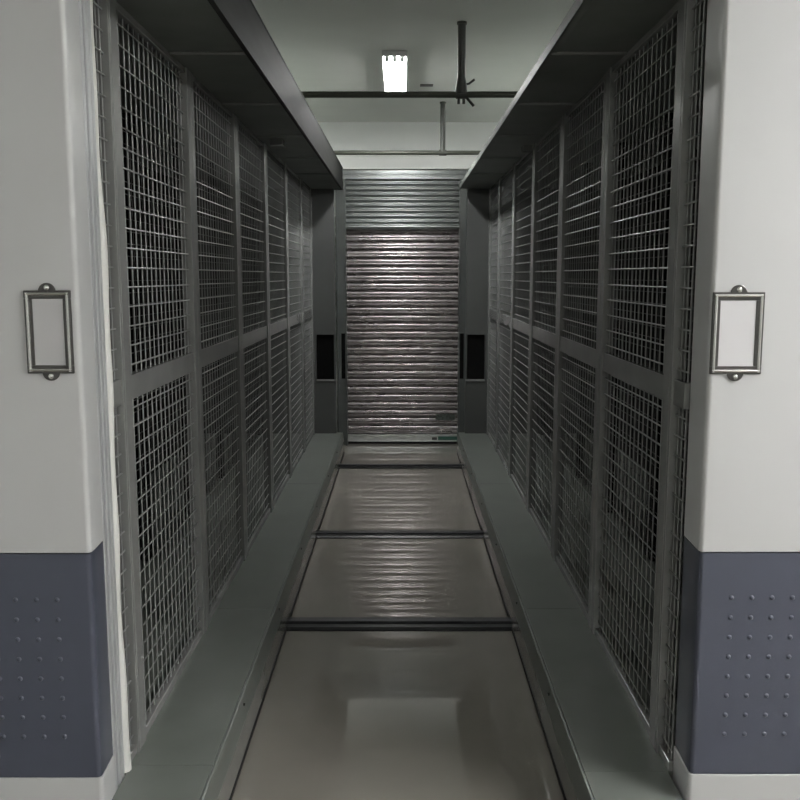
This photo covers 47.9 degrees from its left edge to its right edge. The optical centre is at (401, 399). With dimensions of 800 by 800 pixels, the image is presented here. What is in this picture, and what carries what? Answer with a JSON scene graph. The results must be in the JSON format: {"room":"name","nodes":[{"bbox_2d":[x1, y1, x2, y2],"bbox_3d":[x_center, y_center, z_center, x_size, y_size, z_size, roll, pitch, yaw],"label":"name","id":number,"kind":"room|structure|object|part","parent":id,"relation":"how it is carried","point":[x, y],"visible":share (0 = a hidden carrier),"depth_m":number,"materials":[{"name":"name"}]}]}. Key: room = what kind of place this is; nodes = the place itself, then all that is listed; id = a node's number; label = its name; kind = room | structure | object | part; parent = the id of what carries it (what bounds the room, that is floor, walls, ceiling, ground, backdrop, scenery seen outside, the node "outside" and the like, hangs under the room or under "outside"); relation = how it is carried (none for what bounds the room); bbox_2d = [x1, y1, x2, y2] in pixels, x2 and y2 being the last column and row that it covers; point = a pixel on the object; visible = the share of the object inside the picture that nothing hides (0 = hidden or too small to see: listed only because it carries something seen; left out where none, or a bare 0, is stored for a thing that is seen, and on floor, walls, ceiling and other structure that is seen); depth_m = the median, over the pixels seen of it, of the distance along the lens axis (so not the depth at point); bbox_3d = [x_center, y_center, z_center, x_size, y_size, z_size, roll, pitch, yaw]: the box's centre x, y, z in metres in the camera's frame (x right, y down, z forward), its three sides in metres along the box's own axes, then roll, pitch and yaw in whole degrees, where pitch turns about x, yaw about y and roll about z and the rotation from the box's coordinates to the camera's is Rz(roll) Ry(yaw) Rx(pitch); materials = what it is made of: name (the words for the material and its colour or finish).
{"room":"storage facility corridor","nodes":[
{"label":"storage facility corridor","id":0,"kind":"room"},
{"bbox_2d":[232,444,563,799],"bbox_3d":[0.000,1.328,1.788,5.800,0.120,13.580,0,8,0],"label":"floor","id":1,"kind":"structure","parent":0,"point":[344,715],"depth_m":3.42,"materials":[{"name":"grey concrete"}]},
{"bbox_2d":[0,0,343,799],"bbox_3d":[-1.090,-0.334,4.741,1.224,2.368,5.525,0,8,0],"label":"mobile shelving unit","id":2,"kind":"object","parent":1,"relation":"on","point":[172,448],"visible":1,"depth_m":2.62,"materials":[{"name":"grey paint"}]},
{"bbox_3d":[-1.218,-0.393,2.068,0.969,1.507,0.105,0,8,0],"label":"panel","id":3,"kind":"part","parent":2,"relation":"part of","materials":[{"name":"white metal"}]},
{"bbox_3d":[-0.773,0.017,2.219,0.077,2.360,0.080,0,8,0],"label":"edge trim","id":4,"kind":"part","parent":2,"relation":"part of","materials":[{"name":"metal"}]},
{"bbox_3d":[-0.745,-0.518,2.246,0.008,0.947,0.081,0,8,0],"label":"panel","id":5,"kind":"part","parent":2,"relation":"part of","materials":[{"name":"grey metal"}]},
{"bbox_3d":[-0.748,-0.016,2.315,0.028,0.067,0.081,0,8,0],"label":"rail","id":6,"kind":"part","parent":2,"relation":"part of","materials":[{"name":"grey metal"}]},
{"bbox_3d":[-0.746,-0.022,2.392,0.036,2.010,0.074,0,8,0],"label":"post","id":7,"kind":"part","parent":2,"relation":"part of","materials":[{"name":"grey metal"}]},
{"bbox_3d":[-0.745,0.487,2.384,0.008,0.948,0.081,0,8,0],"label":"panel","id":8,"kind":"part","parent":2,"relation":"part of","materials":[{"name":"grey metal"}]},
{"bbox_3d":[-0.748,0.971,2.451,0.028,0.028,0.081,0,8,0],"label":"rail","id":9,"kind":"part","parent":2,"relation":"part of","materials":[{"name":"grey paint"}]},
{"bbox_3d":[-1.194,-0.255,4.083,0.035,2.010,0.100,0,8,0],"label":"post","id":10,"kind":"part","parent":2,"relation":"part of","materials":[{"name":"metal"}]},
{"bbox_3d":[-0.748,-1.063,2.662,0.028,0.020,0.765,0,8,0],"label":"rail","id":11,"kind":"part","parent":2,"relation":"part of","materials":[{"name":"grey metal"}]},
{"bbox_3d":[-0.745,-0.584,2.728,0.008,0.947,0.765,0,8,0],"label":"panel","id":12,"kind":"part","parent":2,"relation":"part of","materials":[{"name":"grey metal"}]},
{"bbox_3d":[-0.748,-0.082,2.797,0.028,0.067,0.765,0,8,0],"label":"rail","id":13,"kind":"part","parent":2,"relation":"part of","materials":[{"name":"grey metal"}]},
{"bbox_3d":[-0.745,0.421,2.867,0.008,0.948,0.765,0,8,0],"label":"panel","id":14,"kind":"part","parent":2,"relation":"part of","materials":[{"name":"grey metal"}]},
{"bbox_3d":[-0.748,0.904,2.933,0.028,0.028,0.765,0,8,0],"label":"rail","id":15,"kind":"part","parent":2,"relation":"part of","materials":[{"name":"grey metal"}]},
{"bbox_3d":[-1.194,-0.373,4.940,0.035,2.010,0.100,0,8,0],"label":"post","id":16,"kind":"part","parent":2,"relation":"part of","materials":[{"name":"metal"}]},
{"bbox_3d":[-0.746,-0.137,3.227,0.036,2.010,0.100,0,8,0],"label":"post","id":17,"kind":"part","parent":2,"relation":"part of","materials":[{"name":"grey metal"}]},
{"bbox_3d":[-0.748,-1.181,3.519,0.028,0.020,0.765,0,8,0],"label":"rail","id":18,"kind":"part","parent":2,"relation":"part of","materials":[{"name":"grey metal"}]},
{"bbox_3d":[-0.745,-0.702,3.585,0.008,0.947,0.765,0,8,0],"label":"panel","id":19,"kind":"part","parent":2,"relation":"part of","materials":[{"name":"grey metal"}]},
{"bbox_3d":[-1.194,-0.491,5.797,0.035,2.010,0.100,0,8,0],"label":"post","id":20,"kind":"part","parent":2,"relation":"part of","materials":[{"name":"metal"}]},
{"bbox_3d":[-0.748,-0.200,3.654,0.028,0.067,0.765,0,8,0],"label":"rail","id":21,"kind":"part","parent":2,"relation":"part of","materials":[{"name":"grey metal"}]},
{"bbox_3d":[-0.745,0.303,3.724,0.008,0.948,0.765,0,8,0],"label":"panel","id":22,"kind":"part","parent":2,"relation":"part of","materials":[{"name":"grey metal"}]},
{"bbox_3d":[-0.748,0.786,3.790,0.028,0.028,0.765,0,8,0],"label":"rail","id":23,"kind":"part","parent":2,"relation":"part of","materials":[{"name":"grey metal"}]},
{"bbox_3d":[-0.746,-0.255,4.083,0.036,2.010,0.100,0,8,0],"label":"post","id":24,"kind":"part","parent":2,"relation":"part of","materials":[{"name":"grey metal"}]},
{"bbox_3d":[-1.194,-0.609,6.654,0.035,2.010,0.100,0,8,0],"label":"post","id":25,"kind":"part","parent":2,"relation":"part of","materials":[{"name":"metal"}]},
{"bbox_3d":[-0.748,-1.299,4.376,0.028,0.020,0.765,0,8,0],"label":"rail","id":26,"kind":"part","parent":2,"relation":"part of","materials":[{"name":"black metal"}]},
{"bbox_3d":[-0.745,-0.821,4.442,0.008,0.947,0.765,0,8,0],"label":"panel","id":27,"kind":"part","parent":2,"relation":"part of","materials":[{"name":"grey metal"}]},
{"bbox_3d":[-0.748,-0.318,4.511,0.028,0.067,0.765,0,8,0],"label":"rail","id":28,"kind":"part","parent":2,"relation":"part of","materials":[{"name":"grey metal"}]},
{"bbox_3d":[-1.194,-0.710,7.387,0.035,2.010,0.100,0,8,0],"label":"post","id":29,"kind":"part","parent":2,"relation":"part of","materials":[{"name":"metal"}]},
{"bbox_3d":[-0.745,0.184,4.581,0.008,0.948,0.765,0,8,0],"label":"panel","id":30,"kind":"part","parent":2,"relation":"part of","materials":[{"name":"grey metal"}]},
{"bbox_3d":[-0.748,0.668,4.647,0.028,0.028,0.765,0,8,0],"label":"rail","id":31,"kind":"part","parent":2,"relation":"part of","materials":[{"name":"grey metal"}]},
{"bbox_3d":[-0.746,-0.373,4.940,0.036,2.010,0.100,0,8,0],"label":"post","id":32,"kind":"part","parent":2,"relation":"part of","materials":[{"name":"grey metal"}]},
{"bbox_3d":[-1.127,-0.717,7.442,1.150,2.010,0.040,0,8,0],"label":"panel","id":33,"kind":"part","parent":2,"relation":"part of","materials":[{"name":"grey metal"}]},
{"bbox_3d":[-0.748,-1.417,5.233,0.028,0.020,0.765,0,8,0],"label":"rail","id":34,"kind":"part","parent":2,"relation":"part of","materials":[{"name":"grey metal"}]},
{"bbox_3d":[-0.745,-0.939,5.299,0.008,0.947,0.765,0,8,0],"label":"panel","id":35,"kind":"part","parent":2,"relation":"part of","materials":[{"name":"grey metal"}]},
{"bbox_3d":[-0.748,-0.436,5.368,0.028,0.067,0.765,0,8,0],"label":"rail","id":36,"kind":"part","parent":2,"relation":"part of","materials":[{"name":"grey metal"}]},
{"bbox_3d":[-0.745,0.067,5.438,0.008,0.948,0.765,0,8,0],"label":"panel","id":37,"kind":"part","parent":2,"relation":"part of","materials":[{"name":"grey metal"}]},
{"bbox_3d":[-0.748,0.550,5.504,0.028,0.028,0.765,0,8,0],"label":"rail","id":38,"kind":"part","parent":2,"relation":"part of","materials":[{"name":"grey metal"}]},
{"bbox_3d":[-0.746,-0.491,5.797,0.036,2.010,0.100,0,8,0],"label":"post","id":39,"kind":"part","parent":2,"relation":"part of","materials":[{"name":"grey metal"}]},
{"bbox_3d":[-0.748,-1.536,6.090,0.028,0.020,0.765,0,8,0],"label":"rail","id":40,"kind":"part","parent":2,"relation":"part of","materials":[{"name":"black metal"}]},
{"bbox_3d":[-0.745,-1.057,6.156,0.008,0.947,0.765,0,8,0],"label":"panel","id":41,"kind":"part","parent":2,"relation":"part of","materials":[{"name":"grey metal"}]},
{"bbox_3d":[-0.748,-0.554,6.225,0.028,0.067,0.765,0,8,0],"label":"rail","id":42,"kind":"part","parent":2,"relation":"part of","materials":[{"name":"grey metal"}]},
{"bbox_3d":[-0.745,-0.052,6.294,0.008,0.948,0.765,0,8,0],"label":"panel","id":43,"kind":"part","parent":2,"relation":"part of","materials":[{"name":"grey metal"}]},
{"bbox_3d":[-0.748,0.432,6.361,0.028,0.028,0.765,0,8,0],"label":"rail","id":44,"kind":"part","parent":2,"relation":"part of","materials":[{"name":"grey metal"}]},
{"bbox_3d":[-0.746,-0.609,6.654,0.036,2.010,0.100,0,8,0],"label":"post","id":45,"kind":"part","parent":2,"relation":"part of","materials":[{"name":"grey metal"}]},
{"bbox_3d":[-0.748,-1.645,6.885,0.028,0.020,0.640,0,8,0],"label":"rail","id":46,"kind":"part","parent":2,"relation":"part of","materials":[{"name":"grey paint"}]},
{"bbox_3d":[-0.745,-1.166,6.951,0.008,0.947,0.640,0,8,0],"label":"panel","id":47,"kind":"part","parent":2,"relation":"part of","materials":[{"name":"grey metal"}]},
{"bbox_3d":[-0.748,-0.664,7.020,0.028,0.067,0.640,0,8,0],"label":"rail","id":48,"kind":"part","parent":2,"relation":"part of","materials":[{"name":"grey metal"}]},
{"bbox_3d":[-0.745,-0.161,7.089,0.008,0.948,0.640,0,8,0],"label":"panel","id":49,"kind":"part","parent":2,"relation":"part of","materials":[{"name":"grey metal"}]},
{"bbox_3d":[-0.748,0.322,7.156,0.028,0.028,0.640,0,8,0],"label":"rail","id":50,"kind":"part","parent":2,"relation":"part of","materials":[{"name":"grey metal"}]},
{"bbox_3d":[-0.746,-0.710,7.387,0.036,2.010,0.100,0,8,0],"label":"post","id":51,"kind":"part","parent":2,"relation":"part of","materials":[{"name":"grey metal"}]},
{"bbox_3d":[-0.632,-0.164,7.492,0.160,0.016,0.012,0,8,0],"label":"sill","id":52,"kind":"part","parent":2,"relation":"part of","materials":[{"name":"grey paint"}]},
{"bbox_2d":[286,617,511,630],"bbox_3d":[0.000,0.965,3.903,3.400,0.023,0.136,0,8,0],"label":"floor track","id":53,"kind":"object","parent":1,"relation":"on","point":[293,623],"visible":0.32,"depth_m":3.88,"materials":[{"name":"black metal"}]},
{"bbox_3d":[0.000,0.960,3.903,3.400,0.014,0.032,0,8,0],"label":"rail","id":54,"kind":"part","parent":53,"relation":"part of","materials":[{"name":"metal"}]},
{"bbox_2d":[316,530,482,538],"bbox_3d":[0.000,0.778,5.255,3.400,0.023,0.136,0,8,0],"label":"floor track","id":55,"kind":"object","parent":1,"relation":"on","point":[321,534],"visible":0.31,"depth_m":5.23,"materials":[{"name":"black metal"}]},
{"bbox_3d":[0.000,0.774,5.255,3.400,0.014,0.032,0,8,0],"label":"rail","id":56,"kind":"part","parent":55,"relation":"part of","materials":[{"name":"metal"}]},
{"bbox_2d":[339,464,461,468],"bbox_3d":[0.000,0.519,7.138,3.400,0.023,0.136,0,8,0],"label":"floor track","id":57,"kind":"object","parent":1,"relation":"on","point":[342,466],"visible":0.31,"depth_m":7.09,"materials":[{"name":"black metal"}]},
{"bbox_3d":[0.000,0.515,7.137,3.400,0.014,0.032,0,8,0],"label":"rail","id":58,"kind":"part","parent":57,"relation":"part of","materials":[{"name":"metal"}]},
{"bbox_2d":[457,0,799,799],"bbox_3d":[1.071,-0.330,4.742,1.214,2.360,5.525,0,8,0],"label":"mobile shelving unit","id":59,"kind":"object","parent":1,"relation":"on","point":[628,450],"visible":1,"depth_m":2.63,"materials":[{"name":"grey paint"}]},
{"bbox_3d":[0.608,-0.164,7.492,0.160,0.016,0.012,0,8,0],"label":"sill","id":60,"kind":"part","parent":59,"relation":"part of","materials":[{"name":"grey paint"}]},
{"bbox_3d":[0.722,-0.710,7.387,0.036,2.010,0.100,0,8,0],"label":"post","id":61,"kind":"part","parent":59,"relation":"part of","materials":[{"name":"grey metal"}]},
{"bbox_3d":[0.724,0.322,7.156,0.028,0.028,0.640,0,8,0],"label":"rail","id":62,"kind":"part","parent":59,"relation":"part of","materials":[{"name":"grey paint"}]},
{"bbox_3d":[0.721,-0.161,7.089,0.008,0.948,0.640,0,8,0],"label":"panel","id":63,"kind":"part","parent":59,"relation":"part of","materials":[{"name":"grey metal"}]},
{"bbox_3d":[0.724,-0.664,7.020,0.028,0.067,0.640,0,8,0],"label":"rail","id":64,"kind":"part","parent":59,"relation":"part of","materials":[{"name":"grey metal"}]},
{"bbox_3d":[0.721,-1.166,6.951,0.008,0.947,0.640,0,8,0],"label":"panel","id":65,"kind":"part","parent":59,"relation":"part of","materials":[{"name":"grey metal"}]},
{"bbox_3d":[0.724,-1.645,6.885,0.028,0.020,0.640,0,8,0],"label":"rail","id":66,"kind":"part","parent":59,"relation":"part of","materials":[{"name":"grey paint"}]},
{"bbox_3d":[0.722,-0.609,6.654,0.036,2.010,0.100,0,8,0],"label":"post","id":67,"kind":"part","parent":59,"relation":"part of","materials":[{"name":"grey metal"}]},
{"bbox_3d":[0.724,0.432,6.361,0.028,0.028,0.765,0,8,0],"label":"rail","id":68,"kind":"part","parent":59,"relation":"part of","materials":[{"name":"grey metal"}]},
{"bbox_3d":[0.721,-0.052,6.294,0.008,0.948,0.765,0,8,0],"label":"panel","id":69,"kind":"part","parent":59,"relation":"part of","materials":[{"name":"grey metal"}]},
{"bbox_3d":[0.724,-0.554,6.225,0.028,0.067,0.765,0,8,0],"label":"rail","id":70,"kind":"part","parent":59,"relation":"part of","materials":[{"name":"grey metal"}]},
{"bbox_3d":[0.721,-1.057,6.156,0.008,0.947,0.765,0,8,0],"label":"panel","id":71,"kind":"part","parent":59,"relation":"part of","materials":[{"name":"grey metal"}]},
{"bbox_3d":[0.724,-1.536,6.090,0.028,0.020,0.765,0,8,0],"label":"rail","id":72,"kind":"part","parent":59,"relation":"part of","materials":[{"name":"grey metal"}]},
{"bbox_3d":[0.722,-0.491,5.797,0.036,2.010,0.100,0,8,0],"label":"post","id":73,"kind":"part","parent":59,"relation":"part of","materials":[{"name":"grey metal"}]},
{"bbox_3d":[0.724,0.550,5.504,0.028,0.028,0.765,0,8,0],"label":"rail","id":74,"kind":"part","parent":59,"relation":"part of","materials":[{"name":"grey metal"}]},
{"bbox_3d":[0.721,0.067,5.438,0.008,0.948,0.765,0,8,0],"label":"panel","id":75,"kind":"part","parent":59,"relation":"part of","materials":[{"name":"grey metal"}]},
{"bbox_3d":[0.724,-0.436,5.368,0.028,0.067,0.765,0,8,0],"label":"rail","id":76,"kind":"part","parent":59,"relation":"part of","materials":[{"name":"grey metal"}]},
{"bbox_3d":[0.721,-0.939,5.299,0.008,0.947,0.765,0,8,0],"label":"panel","id":77,"kind":"part","parent":59,"relation":"part of","materials":[{"name":"grey metal"}]},
{"bbox_3d":[0.724,-1.417,5.233,0.028,0.020,0.765,0,8,0],"label":"rail","id":78,"kind":"part","parent":59,"relation":"part of","materials":[{"name":"black metal"}]},
{"bbox_3d":[1.103,-0.717,7.442,1.150,2.010,0.040,0,8,0],"label":"panel","id":79,"kind":"part","parent":59,"relation":"part of","materials":[{"name":"grey metal"}]},
{"bbox_3d":[0.722,-0.373,4.940,0.036,2.010,0.100,0,8,0],"label":"post","id":80,"kind":"part","parent":59,"relation":"part of","materials":[{"name":"grey metal"}]},
{"bbox_3d":[0.724,0.668,4.647,0.028,0.028,0.765,0,8,0],"label":"rail","id":81,"kind":"part","parent":59,"relation":"part of","materials":[{"name":"grey metal"}]},
{"bbox_3d":[0.721,0.184,4.581,0.008,0.948,0.765,0,8,0],"label":"panel","id":82,"kind":"part","parent":59,"relation":"part of","materials":[{"name":"grey metal"}]},
{"bbox_3d":[0.724,-0.318,4.511,0.028,0.067,0.765,0,8,0],"label":"rail","id":83,"kind":"part","parent":59,"relation":"part of","materials":[{"name":"grey metal"}]},
{"bbox_3d":[1.171,-0.710,7.387,0.035,2.010,0.100,0,8,0],"label":"post","id":84,"kind":"part","parent":59,"relation":"part of","materials":[{"name":"metal"}]},
{"bbox_3d":[0.721,-0.821,4.442,0.008,0.947,0.765,0,8,0],"label":"panel","id":85,"kind":"part","parent":59,"relation":"part of","materials":[{"name":"grey metal"}]},
{"bbox_3d":[0.724,-1.299,4.376,0.028,0.020,0.765,0,8,0],"label":"rail","id":86,"kind":"part","parent":59,"relation":"part of","materials":[{"name":"grey metal"}]},
{"bbox_3d":[0.722,-0.255,4.083,0.036,2.010,0.100,0,8,0],"label":"post","id":87,"kind":"part","parent":59,"relation":"part of","materials":[{"name":"grey metal"}]},
{"bbox_3d":[0.724,0.786,3.790,0.028,0.028,0.765,0,8,0],"label":"rail","id":88,"kind":"part","parent":59,"relation":"part of","materials":[{"name":"grey metal"}]},
{"bbox_3d":[0.721,0.303,3.724,0.008,0.948,0.765,0,8,0],"label":"panel","id":89,"kind":"part","parent":59,"relation":"part of","materials":[{"name":"grey metal"}]},
{"bbox_3d":[0.724,-0.200,3.654,0.028,0.067,0.765,0,8,0],"label":"rail","id":90,"kind":"part","parent":59,"relation":"part of","materials":[{"name":"grey metal"}]},
{"bbox_3d":[0.721,-0.702,3.585,0.008,0.947,0.765,0,8,0],"label":"panel","id":91,"kind":"part","parent":59,"relation":"part of","materials":[{"name":"grey metal"}]},
{"bbox_3d":[1.171,-0.491,5.797,0.035,2.010,0.100,0,8,0],"label":"post","id":92,"kind":"part","parent":59,"relation":"part of","materials":[{"name":"metal"}]},
{"bbox_3d":[0.724,-1.181,3.519,0.028,0.020,0.765,0,8,0],"label":"rail","id":93,"kind":"part","parent":59,"relation":"part of","materials":[{"name":"grey metal"}]},
{"bbox_3d":[0.722,-0.137,3.227,0.036,2.010,0.100,0,8,0],"label":"post","id":94,"kind":"part","parent":59,"relation":"part of","materials":[{"name":"grey metal"}]},
{"bbox_3d":[1.171,-0.373,4.940,0.035,2.010,0.100,0,8,0],"label":"post","id":95,"kind":"part","parent":59,"relation":"part of","materials":[{"name":"metal"}]},
{"bbox_3d":[0.724,0.904,2.933,0.028,0.028,0.765,0,8,0],"label":"rail","id":96,"kind":"part","parent":59,"relation":"part of","materials":[{"name":"grey metal"}]},
{"bbox_3d":[0.721,0.421,2.867,0.008,0.948,0.765,0,8,0],"label":"panel","id":97,"kind":"part","parent":59,"relation":"part of","materials":[{"name":"grey metal"}]},
{"bbox_3d":[0.724,-0.082,2.797,0.028,0.067,0.765,0,8,0],"label":"rail","id":98,"kind":"part","parent":59,"relation":"part of","materials":[{"name":"grey metal"}]},
{"bbox_3d":[0.721,-0.584,2.728,0.008,0.947,0.765,0,8,0],"label":"panel","id":99,"kind":"part","parent":59,"relation":"part of","materials":[{"name":"grey metal"}]},
{"bbox_3d":[0.724,-1.063,2.662,0.028,0.020,0.765,0,8,0],"label":"rail","id":100,"kind":"part","parent":59,"relation":"part of","materials":[{"name":"black metal"}]},
{"bbox_3d":[1.171,-0.255,4.083,0.035,2.010,0.100,0,8,0],"label":"post","id":101,"kind":"part","parent":59,"relation":"part of","materials":[{"name":"metal"}]},
{"bbox_3d":[0.724,0.971,2.446,0.028,0.028,0.091,0,8,0],"label":"rail","id":102,"kind":"part","parent":59,"relation":"part of","materials":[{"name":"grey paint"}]},
{"bbox_3d":[0.722,-0.022,2.392,0.036,2.010,0.074,0,8,0],"label":"post","id":103,"kind":"part","parent":59,"relation":"part of","materials":[{"name":"grey metal"}]},
{"bbox_3d":[0.721,0.488,2.379,0.008,0.948,0.091,0,8,0],"label":"panel","id":104,"kind":"part","parent":59,"relation":"part of","materials":[{"name":"grey metal"}]},
{"bbox_3d":[0.724,-0.015,2.310,0.028,0.067,0.091,0,8,0],"label":"rail","id":105,"kind":"part","parent":59,"relation":"part of","materials":[{"name":"grey metal"}]},
{"bbox_3d":[0.721,-0.517,2.241,0.008,0.947,0.091,0,8,0],"label":"panel","id":106,"kind":"part","parent":59,"relation":"part of","materials":[{"name":"grey metal"}]},
{"bbox_3d":[1.198,-0.395,2.136,0.960,1.520,0.140,0,8,0],"label":"panel","id":107,"kind":"part","parent":59,"relation":"part of","materials":[{"name":"white metal"}]},
{"bbox_2d":[318,122,497,431],"bbox_3d":[0.000,-1.007,8.007,5.400,2.810,0.220,0,8,0],"label":"wall","id":108,"kind":"structure","parent":0,"point":[342,136],"depth_m":7.75,"materials":[{"name":"paint"}]},
{"bbox_2d":[336,170,466,445],"bbox_3d":[0.005,-0.792,7.932,1.152,2.405,0.142,0,8,0],"label":"door","id":109,"kind":"structure","parent":108,"relation":"in","point":[401,234],"depth_m":7.96,"materials":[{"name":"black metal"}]},
{"bbox_3d":[-0.528,-0.750,7.919,0.085,2.325,0.105,0,8,0],"label":"guide rail","id":110,"kind":"part","parent":109,"relation":"part of","materials":[{"name":"grey metal"}]},
{"bbox_3d":[0.005,-1.694,7.807,1.010,0.415,0.018,0,8,0],"label":"header panel","id":111,"kind":"part","parent":109,"relation":"part of","materials":[{"name":"grey metal"}]},
{"bbox_3d":[0.389,0.156,8.106,0.172,0.062,0.014,0,8,0],"label":"name plate","id":112,"kind":"part","parent":109,"relation":"part of","materials":[{"name":"grey metal"}]},
{"bbox_3d":[0.410,0.344,8.111,0.170,0.032,0.008,0,8,0],"label":"plate","id":113,"kind":"part","parent":109,"relation":"part of","materials":[{"name":"teal"}]},
{"bbox_3d":[0.538,-0.750,7.919,0.085,2.325,0.105,0,8,0],"label":"guide rail","id":114,"kind":"part","parent":109,"relation":"part of","materials":[{"name":"grey metal"}]},
{"bbox_2d":[337,157,475,168],"bbox_3d":[0.000,-2.042,7.761,1.800,0.103,0.024,0,8,0],"label":"trim","id":115,"kind":"structure","parent":108,"relation":"attached to","point":[346,162],"depth_m":7.75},
{"bbox_2d":[252,0,574,121],"bbox_3d":[0.000,-1.574,1.388,5.800,0.120,13.580,0,8,0],"label":"ceiling","id":116,"kind":"structure","parent":0,"point":[325,45],"depth_m":5.16,"materials":[{"name":"paint"}]},
{"bbox_2d":[382,51,406,90],"bbox_3d":[-0.044,-2.102,5.856,0.148,0.053,1.144,0,8,0],"label":"ceiling lamp","id":117,"kind":"object","parent":116,"relation":"attached to","point":[394,63],"visible":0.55,"depth_m":5.59,"materials":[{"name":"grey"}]},
{"bbox_2d":[334,101,479,155],"bbox_3d":[0.000,-2.068,6.867,5.400,0.397,0.050,0,8,0],"label":"ceiling pipe","id":118,"kind":"object","parent":116,"relation":"hanging from","point":[442,152],"visible":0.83,"depth_m":6.88,"materials":[{"name":"grey metal"}]},
{"bbox_2d":[301,21,517,106],"bbox_3d":[0.000,-1.756,4.714,5.400,0.428,0.068,0,8,0],"label":"ceiling pipe","id":119,"kind":"object","parent":116,"relation":"hanging from","point":[461,92],"visible":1,"depth_m":4.72,"materials":[{"name":"black metal"}]},
{"bbox_3d":[0.356,-1.573,4.740,0.054,0.059,0.028,0,8,0],"label":"lever","id":120,"kind":"part","parent":119,"relation":"part of","materials":[{"name":"black metal"}]},
{"bbox_2d":[420,84,432,86],"bbox_3d":[0.170,-2.178,6.231,0.090,0.006,0.060,0,8,0],"label":"ceiling plate","id":121,"kind":"object","parent":116,"relation":"attached to","point":[421,85],"visible":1,"depth_m":6.22,"materials":[{"name":"grey metal"}]}
]}

